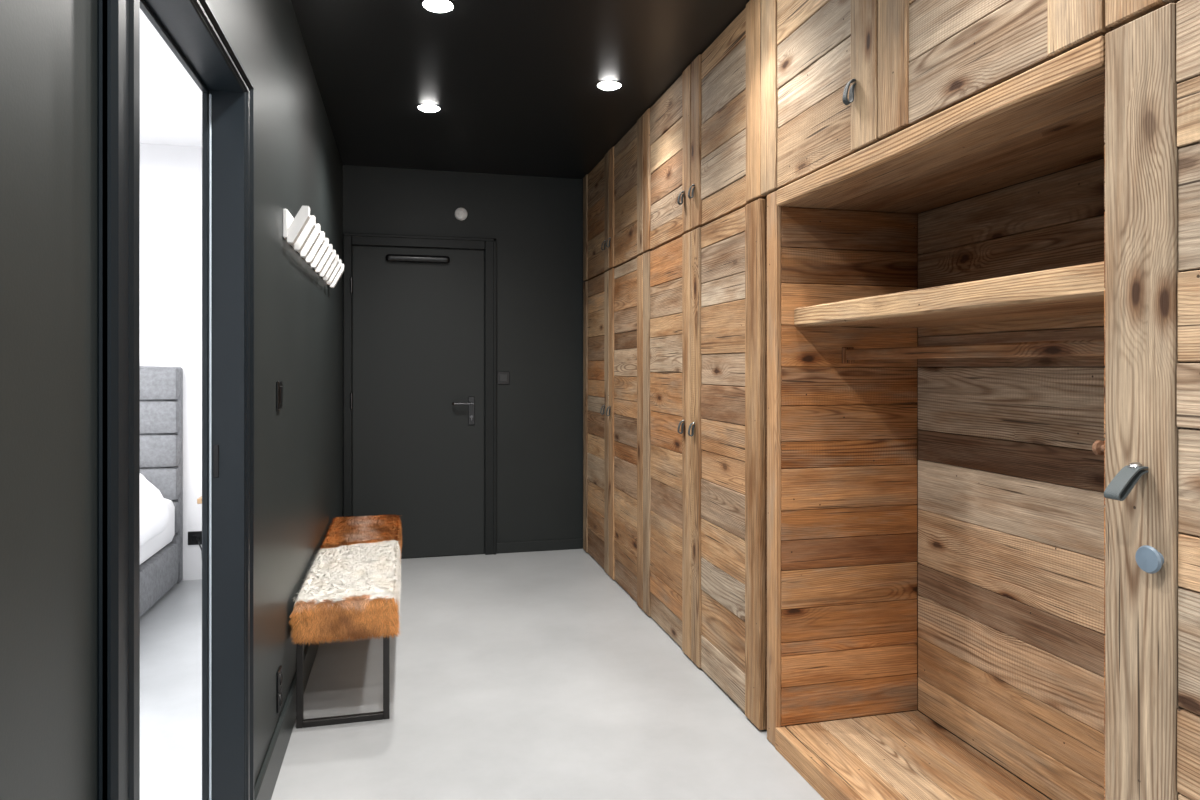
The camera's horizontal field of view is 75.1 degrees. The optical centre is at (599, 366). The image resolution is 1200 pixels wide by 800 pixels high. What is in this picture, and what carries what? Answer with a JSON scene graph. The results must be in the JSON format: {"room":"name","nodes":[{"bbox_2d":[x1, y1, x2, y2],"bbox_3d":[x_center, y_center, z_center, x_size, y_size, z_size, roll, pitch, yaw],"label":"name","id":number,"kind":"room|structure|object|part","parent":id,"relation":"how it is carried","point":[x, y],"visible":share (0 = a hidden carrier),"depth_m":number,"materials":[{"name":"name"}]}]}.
{"room":"entrance hallway","nodes":[
{"label":"entrance hallway","id":0,"kind":"room"},
{"bbox_2d":[140,143,201,580],"bbox_3d":[-3.464,-0.022,4.445,3.622,2.585,0.100,0,0,-14],"label":"wall","id":1,"kind":"structure","parent":0,"point":[170,175],"depth_m":4.63,"materials":[{"name":"white paint"}]},
{"bbox_2d":[188,531,201,544],"bbox_3d":[-2.414,1.020,4.650,0.080,0.080,0.010,0,0,-14],"label":"wall socket","id":2,"kind":"object","parent":1,"relation":"attached to","point":[193,535],"visible":0.98,"depth_m":4.65,"materials":[{"name":"black plastic"}]},
{"bbox_2d":[197,496,201,503],"bbox_3d":[-2.117,0.805,4.574,0.380,0.130,0.300,0,0,-14],"label":"shelf","id":3,"kind":"object","parent":1,"relation":"attached to","point":[199,500],"visible":0.11,"depth_m":4.39,"materials":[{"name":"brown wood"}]},
{"bbox_2d":[0,0,342,799],"bbox_3d":[-0.809,-0.022,1.514,0.039,2.585,7.330,0,0,-14],"label":"wall","id":4,"kind":"structure","parent":0,"point":[48,48],"depth_m":0.98,"materials":[{"name":"paint"}]},
{"bbox_2d":[97,0,253,799],"bbox_3d":[-0.816,0.274,1.509,0.104,1.993,0.983,0,0,-14],"label":"door frame","id":5,"kind":"structure","parent":4,"relation":"attached to","point":[191,29],"depth_m":1.75,"materials":[{"name":"black paint"}]},
{"bbox_3d":[-0.937,0.230,1.904,0.012,0.080,0.004,0,0,-14],"label":"strike plate","id":6,"kind":"part","parent":5,"relation":"part of","materials":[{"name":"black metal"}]},
{"bbox_2d":[276,380,282,409],"bbox_3d":[-1.032,0.090,2.515,0.011,0.092,0.076,0,0,-14],"label":"light switch","id":7,"kind":"object","parent":4,"relation":"attached to","point":[279,388],"visible":1,"depth_m":2.49,"materials":[{"name":"black plastic"}]},
{"bbox_2d":[277,665,282,691],"bbox_3d":[-1.032,1.005,2.515,0.010,0.064,0.064,0,0,-14],"label":"wall socket","id":8,"kind":"object","parent":4,"relation":"attached to","point":[279,672],"visible":1,"depth_m":2.49,"materials":[{"name":"black plastic"}]},
{"bbox_2d":[277,686,282,712],"bbox_3d":[-1.032,1.072,2.515,0.010,0.064,0.064,0,0,-14],"label":"wall socket","id":9,"kind":"object","parent":4,"relation":"attached to","point":[279,694],"visible":0.98,"depth_m":2.49,"materials":[{"name":"black plastic"}]},
{"bbox_2d":[254,640,319,799],"bbox_3d":[-1.284,1.205,3.540,0.016,0.130,3.170,0,0,-14],"label":"baseboard","id":10,"kind":"structure","parent":4,"relation":"attached to","point":[264,787],"depth_m":2.48,"materials":[{"name":"paint"}]},
{"bbox_2d":[283,206,343,287],"bbox_3d":[-1.213,-0.482,3.387,0.080,0.125,1.580,0,0,-14],"label":"coat rack","id":11,"kind":"object","parent":4,"relation":"attached to","point":[302,232],"visible":1,"depth_m":2.96,"materials":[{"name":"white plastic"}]},
{"bbox_3d":[-1.246,-0.482,3.379,0.014,0.095,1.580,0,0,-14],"label":"rail","id":12,"kind":"part","parent":11,"relation":"part of","materials":[{"name":"white plastic"}]},
{"bbox_2d":[140,0,749,178],"bbox_3d":[-1.463,-1.365,1.429,6.050,0.100,7.480,0,0,-14],"label":"ceiling","id":13,"kind":"structure","parent":0,"point":[513,83],"depth_m":3.53,"materials":[{"name":"black paint"}]},
{"bbox_2d":[417,104,440,111],"bbox_3d":[-0.868,-1.308,3.958,0.118,0.014,0.118,0,0,-14],"label":"recessed light","id":14,"kind":"object","parent":13,"relation":"in","point":[423,107],"visible":1,"depth_m":3.93,"materials":[{"name":"white"}]},
{"bbox_2d":[421,0,454,12],"bbox_3d":[-0.588,-1.308,2.832,0.118,0.014,0.118,0,0,-14],"label":"recessed light","id":15,"kind":"object","parent":13,"relation":"in","point":[439,6],"visible":1,"depth_m":2.82,"materials":[{"name":"white"}]},
{"bbox_2d":[596,80,621,89],"bbox_3d":[0.042,-1.308,3.638,0.118,0.014,0.118,0,0,-14],"label":"recessed light","id":16,"kind":"object","parent":13,"relation":"in","point":[609,84],"visible":1,"depth_m":3.62,"materials":[{"name":"white"}]},
{"bbox_2d":[343,165,582,558],"bbox_3d":[-0.590,-0.022,5.423,2.428,2.585,0.150,0,0,-14],"label":"wall","id":17,"kind":"structure","parent":0,"point":[536,223],"depth_m":5.36,"materials":[{"name":"paint"}]},
{"bbox_2d":[350,246,483,557],"bbox_3d":[-1.202,0.238,5.170,0.866,2.056,0.105,0,0,-14],"label":"door","id":18,"kind":"structure","parent":17,"relation":"in","point":[417,397],"depth_m":5.18,"materials":[{"name":"grey paint"}]},
{"bbox_3d":[-0.920,0.245,5.219,0.144,0.022,0.063,0,0,-14],"label":"handle","id":19,"kind":"part","parent":18,"relation":"part of","materials":[{"name":"grey metal"}]},
{"bbox_3d":[-0.867,0.295,5.260,0.044,0.190,0.008,0,0,-14],"label":"handle plate","id":20,"kind":"part","parent":18,"relation":"part of","materials":[{"name":"black plastic"}]},
{"bbox_2d":[343,233,495,554],"bbox_3d":[-1.185,0.200,5.179,0.987,2.140,0.036,0,0,-14],"label":"door frame","id":21,"kind":"structure","parent":17,"relation":"attached to","point":[349,239],"depth_m":5.23,"materials":[{"name":"black paint"}]},
{"bbox_2d":[455,208,467,220],"bbox_3d":[-0.933,-1.030,5.242,0.086,0.086,0.036,0,0,-14],"label":"detector","id":22,"kind":"object","parent":17,"relation":"attached to","point":[461,214],"visible":1,"depth_m":5.23,"materials":[{"name":"white plastic"}]},
{"bbox_2d":[497,372,509,383],"bbox_3d":[-0.659,0.075,5.323,0.086,0.086,0.011,0,0,-14],"label":"light switch","id":23,"kind":"object","parent":17,"relation":"attached to","point":[502,377],"visible":1,"depth_m":5.32,"materials":[{"name":"black plastic"}]},
{"bbox_2d":[496,538,582,553],"bbox_3d":[-0.410,1.235,5.383,0.618,0.070,0.014,0,0,-14],"label":"baseboard","id":24,"kind":"structure","parent":17,"relation":"attached to","point":[565,544],"depth_m":5.37,"materials":[{"name":"paint"}]},
{"bbox_2d":[140,549,823,799],"bbox_3d":[-1.463,1.320,1.429,6.050,0.100,7.480,0,0,-14],"label":"floor","id":25,"kind":"structure","parent":0,"point":[536,675],"depth_m":2.93,"materials":[{"name":"concrete"}]},
{"bbox_2d":[140,366,182,616],"bbox_3d":[-3.008,0.632,3.449,1.633,1.276,2.045,0,0,-14],"label":"bed","id":26,"kind":"object","parent":25,"relation":"on","point":[161,388],"visible":0.2,"depth_m":4.50,"materials":[{"name":"grey fabric"}]},
{"bbox_2d":[140,476,168,546],"bbox_3d":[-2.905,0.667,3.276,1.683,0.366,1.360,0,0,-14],"label":"pillow","id":27,"kind":"object","parent":26,"relation":"on","point":[154,512],"visible":0.16,"depth_m":3.86,"materials":[{"name":"white fabric"}]},
{"bbox_3d":[-2.968,0.880,3.409,1.545,0.260,1.890,0,0,-14],"label":"mattress","id":28,"kind":"part","parent":26,"relation":"part of","materials":[{"name":"white fabric"}]},
{"bbox_2d":[290,514,402,728],"bbox_3d":[-1.088,1.040,3.532,0.390,0.460,1.651,0,0,-14],"label":"bench","id":29,"kind":"object","parent":25,"relation":"on","point":[350,590],"visible":1,"depth_m":2.82,"materials":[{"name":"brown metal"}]},
{"bbox_2d":[293,515,399,608],"bbox_3d":[-1.096,0.886,3.540,0.354,0.132,1.600,0,0,-14],"label":"cushion","id":30,"kind":"object","parent":29,"relation":"on","point":[356,565],"depth_m":3.18,"materials":[{"name":"white fur"}]},
{"bbox_2d":[583,254,642,609],"bbox_3d":[0.317,0.340,4.788,0.600,1.860,1.398,0,0,-14],"label":"tall cabinet","id":31,"kind":"object","parent":25,"relation":"on","point":[613,299],"visible":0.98,"depth_m":4.62,"materials":[{"name":"brown wood"}]},
{"bbox_3d":[-0.013,0.339,5.067,0.028,1.848,0.693,0,0,-14],"label":"door","id":32,"kind":"part","parent":31,"relation":"part of","materials":[{"name":"brown wood"}]},
{"bbox_3d":[0.156,0.339,4.387,0.028,1.848,0.693,0,0,-14],"label":"door","id":33,"kind":"part","parent":31,"relation":"part of","materials":[{"name":"brown wood"}]},
{"bbox_2d":[643,199,766,729],"bbox_3d":[0.652,0.340,3.439,0.600,1.860,1.378,0,0,-14],"label":"tall cabinet","id":34,"kind":"object","parent":25,"relation":"on","point":[705,289],"visible":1,"depth_m":3.16,"materials":[{"name":"brown wood"}]},
{"bbox_3d":[0.325,0.339,3.708,0.028,1.848,0.693,0,0,-14],"label":"door","id":35,"kind":"part","parent":34,"relation":"part of","materials":[{"name":"brown wood"}]},
{"bbox_3d":[0.356,0.266,3.438,0.026,0.057,0.017,0,0,-14],"label":"handle","id":36,"kind":"part","parent":34,"relation":"part of","materials":[{"name":"grey metal"}]},
{"bbox_3d":[0.388,0.266,3.312,0.026,0.057,0.017,0,0,-14],"label":"handle","id":37,"kind":"part","parent":34,"relation":"part of","materials":[{"name":"grey metal"}]},
{"bbox_3d":[0.491,0.339,3.038,0.027,1.848,0.673,0,0,-14],"label":"door","id":38,"kind":"part","parent":34,"relation":"part of","materials":[{"name":"brown wood"}]},
{"bbox_2d":[767,35,1104,799],"bbox_3d":[0.998,0.341,2.107,0.572,1.859,1.364,0,0,-14],"label":"open shelving unit","id":39,"kind":"object","parent":25,"relation":"on","point":[936,502],"visible":0.82,"depth_m":2.41,"materials":[{"name":"brown wood"}]},
{"bbox_3d":[0.586,0.342,2.629,0.021,1.857,0.070,0,0,-14],"label":"post","id":40,"kind":"part","parent":39,"relation":"part of","materials":[{"name":"brown wood"}]},
{"bbox_3d":[0.858,0.341,2.718,0.549,1.859,0.111,0,0,-14],"label":"panel","id":41,"kind":"part","parent":39,"relation":"part of","materials":[{"name":"brown wood"}]},
{"bbox_2d":[761,0,1114,194],"bbox_3d":[0.982,-0.953,2.104,0.605,0.725,1.368,0,0,-14],"label":"upper cabinet","id":42,"kind":"object","parent":39,"relation":"on","point":[840,78],"visible":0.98,"depth_m":2.04,"materials":[{"name":"brown wood"}]},
{"bbox_3d":[0.657,-0.953,2.374,0.027,0.716,0.683,0,0,-14],"label":"door","id":43,"kind":"part","parent":42,"relation":"part of","materials":[{"name":"brown wood"}]},
{"bbox_3d":[0.680,-0.750,2.127,0.030,0.066,0.020,0,0,-14],"label":"handle","id":44,"kind":"part","parent":42,"relation":"part of","materials":[{"name":"grey metal"}]},
{"bbox_3d":[0.822,-0.953,1.709,0.028,0.716,0.673,0,0,-14],"label":"door","id":45,"kind":"part","parent":42,"relation":"part of","materials":[{"name":"brown wood"}]},
{"bbox_3d":[0.747,-0.560,1.985,0.026,0.054,1.248,0,0,-14],"label":"rail","id":46,"kind":"part","parent":39,"relation":"part of","materials":[{"name":"brown wood"}]},
{"bbox_3d":[1.008,-0.546,2.062,0.513,0.022,1.235,0,0,-14],"label":"panel","id":47,"kind":"part","parent":39,"relation":"part of","materials":[{"name":"brown wood"}]},
{"bbox_2d":[794,261,1104,327],"bbox_3d":[1.027,-0.166,2.066,0.476,0.062,1.235,0,0,-14],"label":"shelf","id":48,"kind":"object","parent":39,"relation":"attached to","point":[1072,294],"depth_m":1.93,"materials":[{"name":"brown wood"}]},
{"bbox_3d":[0.991,-0.042,2.057,0.024,0.036,1.235,0,0,-14],"label":"hanging rail","id":49,"kind":"part","parent":39,"relation":"part of","materials":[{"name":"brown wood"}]},
{"bbox_3d":[1.268,0.332,2.127,0.022,1.731,1.235,0,0,-14],"label":"panel","id":50,"kind":"part","parent":39,"relation":"part of","materials":[{"name":"brown wood"}]},
{"bbox_3d":[1.157,0.332,1.453,0.519,1.731,0.018,0,0,-14],"label":"panel","id":51,"kind":"part","parent":39,"relation":"part of","materials":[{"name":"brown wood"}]},
{"bbox_2d":[1104,0,1199,799],"bbox_3d":[1.213,0.340,1.111,0.636,1.860,0.668,0,0,-14],"label":"tall cabinet","id":52,"kind":"object","parent":25,"relation":"on","point":[1152,491],"visible":1,"depth_m":1.28,"materials":[{"name":"brown wood"}]},
{"bbox_3d":[0.872,0.192,1.293,0.061,0.054,0.028,0,0,-14],"label":"handle","id":53,"kind":"part","parent":52,"relation":"part of","materials":[{"name":"grey leather"}]},
{"bbox_3d":[0.899,0.313,1.270,0.024,0.045,0.045,0,0,-14],"label":"lock knob","id":54,"kind":"part","parent":52,"relation":"part of","materials":[{"name":"blue ceramic"}]},
{"bbox_3d":[0.985,0.339,1.054,0.028,1.848,0.663,0,0,-14],"label":"door","id":55,"kind":"part","parent":52,"relation":"part of","materials":[{"name":"brown wood"}]},
{"bbox_2d":[921,158,1103,799],"bbox_3d":[1.401,-0.022,2.064,0.185,2.585,7.330,0,0,-14],"label":"wall","id":56,"kind":"structure","parent":0,"point":[1101,158],"depth_m":2.37,"materials":[{"name":"paint"}]},
{"bbox_2d":[583,115,645,280],"bbox_3d":[0.317,-0.953,4.788,0.600,0.725,1.398,0,0,-14],"label":"upper cabinet","id":57,"kind":"object","parent":56,"relation":"attached to","point":[613,189],"visible":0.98,"depth_m":4.60,"materials":[{"name":"brown wood"}]},
{"bbox_3d":[-0.013,-0.953,5.067,0.027,0.716,0.693,0,0,-14],"label":"door","id":58,"kind":"part","parent":57,"relation":"part of","materials":[{"name":"brown wood"}]},
{"bbox_3d":[0.156,-0.953,4.387,0.027,0.716,0.693,0,0,-14],"label":"door","id":59,"kind":"part","parent":57,"relation":"part of","materials":[{"name":"brown wood"}]},
{"bbox_2d":[643,0,766,251],"bbox_3d":[0.652,-0.953,3.439,0.600,0.725,1.378,0,0,-14],"label":"upper cabinet","id":60,"kind":"object","parent":56,"relation":"attached to","point":[702,136],"visible":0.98,"depth_m":3.20,"materials":[{"name":"brown wood"}]},
{"bbox_3d":[0.325,-0.953,3.708,0.027,0.716,0.693,0,0,-14],"label":"door","id":61,"kind":"part","parent":60,"relation":"part of","materials":[{"name":"brown wood"}]},
{"bbox_3d":[0.356,-0.744,3.438,0.026,0.057,0.017,0,0,-14],"label":"handle","id":62,"kind":"part","parent":60,"relation":"part of","materials":[{"name":"grey metal"}]},
{"bbox_3d":[0.388,-0.744,3.312,0.026,0.057,0.017,0,0,-14],"label":"handle","id":63,"kind":"part","parent":60,"relation":"part of","materials":[{"name":"grey metal"}]},
{"bbox_3d":[0.491,-0.953,3.038,0.028,0.716,0.673,0,0,-14],"label":"door","id":64,"kind":"part","parent":60,"relation":"part of","materials":[{"name":"brown wood"}]},
{"bbox_2d":[1105,0,1179,28],"bbox_3d":[1.243,-0.953,1.118,0.573,0.725,0.668,0,0,-14],"label":"upper cabinet","id":65,"kind":"object","parent":56,"relation":"attached to","point":[1118,13],"visible":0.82,"depth_m":1.33,"materials":[{"name":"brown wood"}]},
{"bbox_3d":[0.985,-0.953,1.054,0.028,0.716,0.663,0,0,-14],"label":"door","id":66,"kind":"part","parent":65,"relation":"part of","materials":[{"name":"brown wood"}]}
]}

